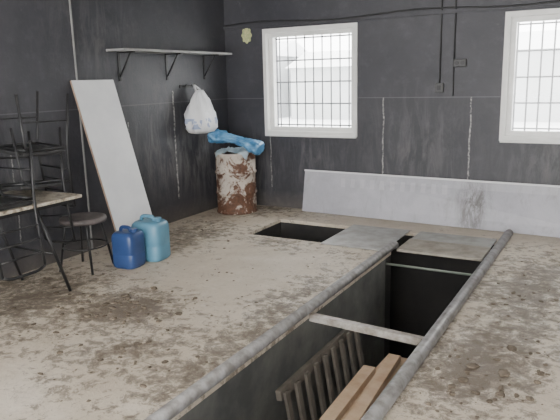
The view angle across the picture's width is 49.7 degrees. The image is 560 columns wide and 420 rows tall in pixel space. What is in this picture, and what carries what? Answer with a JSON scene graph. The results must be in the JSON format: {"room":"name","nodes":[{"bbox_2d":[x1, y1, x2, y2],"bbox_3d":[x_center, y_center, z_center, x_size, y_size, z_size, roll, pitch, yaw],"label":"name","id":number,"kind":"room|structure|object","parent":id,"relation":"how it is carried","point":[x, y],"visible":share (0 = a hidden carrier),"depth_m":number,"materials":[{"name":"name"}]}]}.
{"room":"auto repair garage","nodes":[
{"label":"auto repair garage","id":0,"kind":"room"},
{"bbox_2d":[0,0,228,280],"bbox_3d":[-2.879,-0.795,4.239,0.335,3.100,8.500,5,14,29],"label":"wall","id":1,"kind":"structure","parent":0,"point":[177,167],"depth_m":6.03,"materials":[{"name":"paint"}]},
{"bbox_2d":[69,0,92,247],"bbox_3d":[-1.883,-1.120,5.630,0.015,3.100,0.015,5,14,29],"label":"trim","id":2,"kind":"structure","parent":1,"relation":"attached to","point":[70,10],"depth_m":5.71,"materials":[{"name":"grey metal"}]},
{"bbox_2d":[106,48,231,80],"bbox_3d":[-1.143,-1.600,6.702,0.250,0.310,1.860,5,14,29],"label":"wall shelf","id":3,"kind":"object","parent":1,"relation":"attached to","point":[118,50],"visible":1,"depth_m":6.51,"materials":[{"name":"black metal"}]},
{"bbox_2d":[179,83,193,87],"bbox_3d":[-1.067,-1.448,7.035,0.086,0.047,0.220,5,14,29],"label":"wall hook","id":4,"kind":"object","parent":1,"relation":"attached to","point":[186,85],"visible":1,"depth_m":7.03,"materials":[{"name":"black metal"}]},
{"bbox_2d":[184,84,217,133],"bbox_3d":[-0.932,-1.188,7.089,0.277,0.572,0.475,5,14,29],"label":"plastic bag","id":5,"kind":"object","parent":4,"relation":"hanging from","point":[200,116],"visible":1,"depth_m":6.97,"materials":[{"name":"white plastic"}]},
{"bbox_2d":[255,222,280,237],"bbox_3d":[-0.255,0.937,6.899,0.149,1.465,0.890,5,14,29],"label":"wall","id":6,"kind":"structure","parent":0,"point":[275,230],"depth_m":6.94,"materials":[{"name":"concrete"}]},
{"bbox_2d":[0,205,559,419],"bbox_3d":[0.638,1.062,2.672,8.290,0.035,8.550,5,14,29],"label":"floor","id":7,"kind":"structure","parent":0,"point":[25,394],"depth_m":4.11,"materials":[{"name":"concrete"}]},
{"bbox_2d":[0,189,81,291],"bbox_3d":[-2.145,0.324,4.527,0.703,0.744,1.170,5,14,29],"label":"table","id":8,"kind":"object","parent":7,"relation":"on","point":[44,199],"visible":0.86,"depth_m":4.67,"materials":[{"name":"laminate"}]},
{"bbox_2d":[0,140,46,280],"bbox_3d":[-2.031,-0.009,4.321,0.506,0.947,0.402,5,14,29],"label":"dining chair","id":9,"kind":"object","parent":8,"relation":"on","point":[6,203],"visible":1,"depth_m":4.34,"materials":[{"name":"black metal"}]},
{"bbox_2d":[0,127,75,242],"bbox_3d":[-1.991,-0.172,4.821,0.482,1.002,0.474,5,14,29],"label":"dining chair","id":10,"kind":"object","parent":8,"relation":"on","point":[24,185],"visible":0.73,"depth_m":4.82,"materials":[{"name":"black metal"}]},
{"bbox_2d":[0,91,75,206],"bbox_3d":[-1.960,-0.456,4.815,0.436,0.968,0.490,7,15,33],"label":"dining chair","id":11,"kind":"object","parent":10,"relation":"on","point":[37,149],"visible":0.83,"depth_m":4.81,"materials":[{"name":"black metal"}]},
{"bbox_2d":[59,212,112,274],"bbox_3d":[-1.710,0.284,5.309,0.408,0.472,0.408,5,14,29],"label":"stool","id":12,"kind":"object","parent":7,"relation":"on","point":[80,219],"visible":0.94,"depth_m":5.21,"materials":[{"name":"black metal"}]},
{"bbox_2d":[70,80,151,231],"bbox_3d":[-1.578,-0.429,5.863,0.406,1.633,0.610,5,14,29],"label":"board","id":13,"kind":"object","parent":7,"relation":"on","point":[97,101],"visible":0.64,"depth_m":5.82,"materials":[{"name":"white wood"}]},
{"bbox_2d":[111,225,145,269],"bbox_3d":[-1.347,0.317,5.379,0.236,0.372,0.224,4,13,23],"label":"canister","id":14,"kind":"object","parent":7,"relation":"on","point":[128,244],"visible":1,"depth_m":5.29,"materials":[{"name":"plastic"}]},
{"bbox_2d":[131,214,170,261],"bbox_3d":[-1.194,0.243,5.591,0.300,0.418,0.252,3,13,21],"label":"canister","id":15,"kind":"object","parent":7,"relation":"on","point":[155,230],"visible":0.87,"depth_m":5.48,"materials":[{"name":"plastic"}]},
{"bbox_2d":[215,152,257,214],"bbox_3d":[-0.542,-0.353,7.514,0.514,0.740,0.514,5,14,29],"label":"barrel","id":16,"kind":"object","parent":7,"relation":"on","point":[236,190],"visible":0.85,"depth_m":7.32,"materials":[{"name":"paint"}]},
{"bbox_2d":[215,146,248,159],"bbox_3d":[-0.544,-0.706,7.411,0.423,0.139,0.442,1,12,12],"label":"plastic film","id":17,"kind":"object","parent":16,"relation":"on","point":[240,150],"visible":0.81,"depth_m":7.25,"materials":[{"name":"white plastic"}]},
{"bbox_2d":[207,129,264,154],"bbox_3d":[-0.535,-0.815,7.263,0.677,0.311,0.359,3,13,20],"label":"tarp","id":18,"kind":"object","parent":17,"relation":"on","point":[256,147],"visible":0.99,"depth_m":7.18,"materials":[{"name":"blue plastic"}]},
{"bbox_2d":[144,241,398,419],"bbox_3d":[-0.120,0.817,3.673,0.076,0.088,5.006,5,14,29],"label":"rail","id":19,"kind":"object","parent":7,"relation":"on","point":[168,411],"visible":1,"depth_m":3.60,"materials":[{"name":"metal"}]},
{"bbox_2d":[6,221,559,418],"bbox_3d":[0.365,0.624,4.588,4.972,0.025,4.559,5,14,29],"label":"clod","id":20,"kind":"object","parent":7,"relation":"on","point":[503,372],"visible":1,"depth_m":3.68,"materials":[{"name":"brown soil"}]},
{"bbox_2d":[321,224,409,250],"bbox_3d":[0.887,0.274,6.165,0.640,0.014,0.840,5,14,29],"label":"cover plate","id":21,"kind":"object","parent":7,"relation":"on","point":[374,238],"visible":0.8,"depth_m":6.12,"materials":[{"name":"metal"}]},
{"bbox_2d":[309,312,423,344],"bbox_3d":[0.582,0.789,4.002,0.875,0.050,0.045,7,15,33],"label":"crossbar","id":22,"kind":"object","parent":7,"relation":"attached to","point":[404,337],"visible":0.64,"depth_m":3.99,"materials":[{"name":"white metal"}]},
{"bbox_2d":[302,169,559,237],"bbox_3d":[1.967,-0.069,6.450,3.912,0.510,0.220,6,14,29],"label":"panel","id":23,"kind":"object","parent":7,"relation":"on","point":[522,208],"visible":1,"depth_m":6.61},
{"bbox_2d":[361,229,512,419],"bbox_3d":[0.871,0.803,3.596,0.080,0.080,5.850,5,14,29],"label":"rail","id":24,"kind":"object","parent":7,"relation":"on","point":[378,410],"visible":1,"depth_m":3.57,"materials":[{"name":"metal"}]},
{"bbox_2d":[397,231,496,261],"bbox_3d":[1.609,0.332,5.780,0.770,0.028,0.770,5,14,29],"label":"cover plate","id":25,"kind":"object","parent":7,"relation":"on","point":[424,243],"visible":0.98,"depth_m":5.69,"materials":[{"name":"metal"}]},
{"bbox_2d":[178,260,384,419],"bbox_3d":[-0.267,1.633,3.683,0.149,1.465,4.859,5,14,29],"label":"wall","id":26,"kind":"structure","parent":0,"point":[250,394],"depth_m":4.17,"materials":[{"name":"concrete"}]},
{"bbox_2d":[281,222,493,357],"bbox_3d":[1.081,0.939,6.743,2.630,1.465,0.149,5,14,29],"label":"wall","id":27,"kind":"structure","parent":0,"point":[433,291],"depth_m":6.44,"materials":[{"name":"concrete"}]},
{"bbox_2d":[384,255,390,357],"bbox_3d":[0.326,1.083,6.162,1.599,1.465,0.149,5,14,29],"label":"wall","id":28,"kind":"structure","parent":0,"point":[388,259],"depth_m":5.71,"materials":[{"name":"concrete"}]},
{"bbox_2d":[223,0,559,208],"bbox_3d":[2.731,-1.322,6.040,8.290,3.100,0.343,5,14,29],"label":"wall","id":29,"kind":"structure","parent":0,"point":[405,127],"depth_m":6.68,"materials":[{"name":"paint"}]},
{"bbox_2d":[241,28,251,43],"bbox_3d":[-0.415,-2.163,7.494,0.150,0.202,0.019,5,14,29],"label":"wall emblem","id":30,"kind":"structure","parent":29,"relation":"attached to","point":[246,35],"depth_m":7.49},
{"bbox_2d":[262,22,357,137],"bbox_3d":[0.402,-1.543,7.317,1.240,1.295,0.305,5,14,29],"label":"window","id":31,"kind":"structure","parent":29,"relation":"in","point":[272,128],"depth_m":7.37,"materials":[{"name":"white plastic"}]},
{"bbox_2d":[435,83,443,92],"bbox_3d":[1.701,-1.306,6.461,0.090,0.100,0.042,5,14,29],"label":"light switch","id":32,"kind":"object","parent":29,"relation":"attached to","point":[439,87],"visible":1,"depth_m":6.45,"materials":[{"name":"plastic"}]},
{"bbox_2d":[453,59,466,66],"bbox_3d":[1.876,-1.532,6.304,0.130,0.080,0.050,5,14,29],"label":"power socket","id":33,"kind":"object","parent":29,"relation":"attached to","point":[457,62],"visible":1,"depth_m":6.29,"materials":[{"name":"plastic"}]},
{"bbox_2d":[499,8,559,143],"bbox_3d":[2.861,-1.309,5.955,1.240,1.295,0.305,5,14,29],"label":"window","id":34,"kind":"structure","parent":29,"relation":"in","point":[507,134],"depth_m":6.15,"materials":[{"name":"white plastic"}]},
{"bbox_3d":[-0.242,2.272,4.428,2.780,0.100,5.900,5,14,29],"label":"floor","id":35,"kind":"structure","parent":0,"visible":0},
{"bbox_2d":[275,321,363,419],"bbox_3d":[0.387,1.527,4.418,0.233,1.024,1.250,5,14,29],"label":"wooden pallet","id":36,"kind":"object","parent":35,"relation":"on","point":[283,392],"visible":0.68,"depth_m":4.26,"materials":[{"name":"brown wood"}]},
{"bbox_2d":[319,353,406,419],"bbox_3d":[0.580,1.719,4.192,0.390,1.039,1.613,5,14,26],"label":"pile","id":37,"kind":"object","parent":35,"relation":"on","point":[365,387],"visible":0.66,"depth_m":4.09,"materials":[{"name":"brown light unfinished wood"}]},
{"label":"outside","id":38,"kind":"structure","parent":0,"visible":0},
{"bbox_2d":[279,116,559,130],"bbox_3d":[4.938,-0.101,8.900,80.000,0.400,100.000,5,14,29],"label":"ground","id":39,"kind":"structure","parent":38,"point":[285,120],"depth_m":25.08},
{"bbox_2d":[277,30,559,121],"bbox_3d":[8.470,-5.979,26.693,48.400,3.800,4.400,5,14,29],"label":"building","id":40,"kind":"structure","parent":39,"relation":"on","point":[536,36],"depth_m":27.75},
{"bbox_3d":[0.886,1.617,3.628,0.149,1.465,5.900,5,14,29],"label":"wall","id":41,"kind":"structure","parent":0,"visible":0},
{"bbox_2d":[386,263,471,275],"bbox_3d":[1.360,0.531,5.364,0.876,0.022,0.021,5,14,29],"label":"pipe","id":42,"kind":"object","parent":41,"relation":"attached to","point":[391,264],"visible":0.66,"depth_m":5.37,"materials":[{"name":"grey metal"}]}
]}

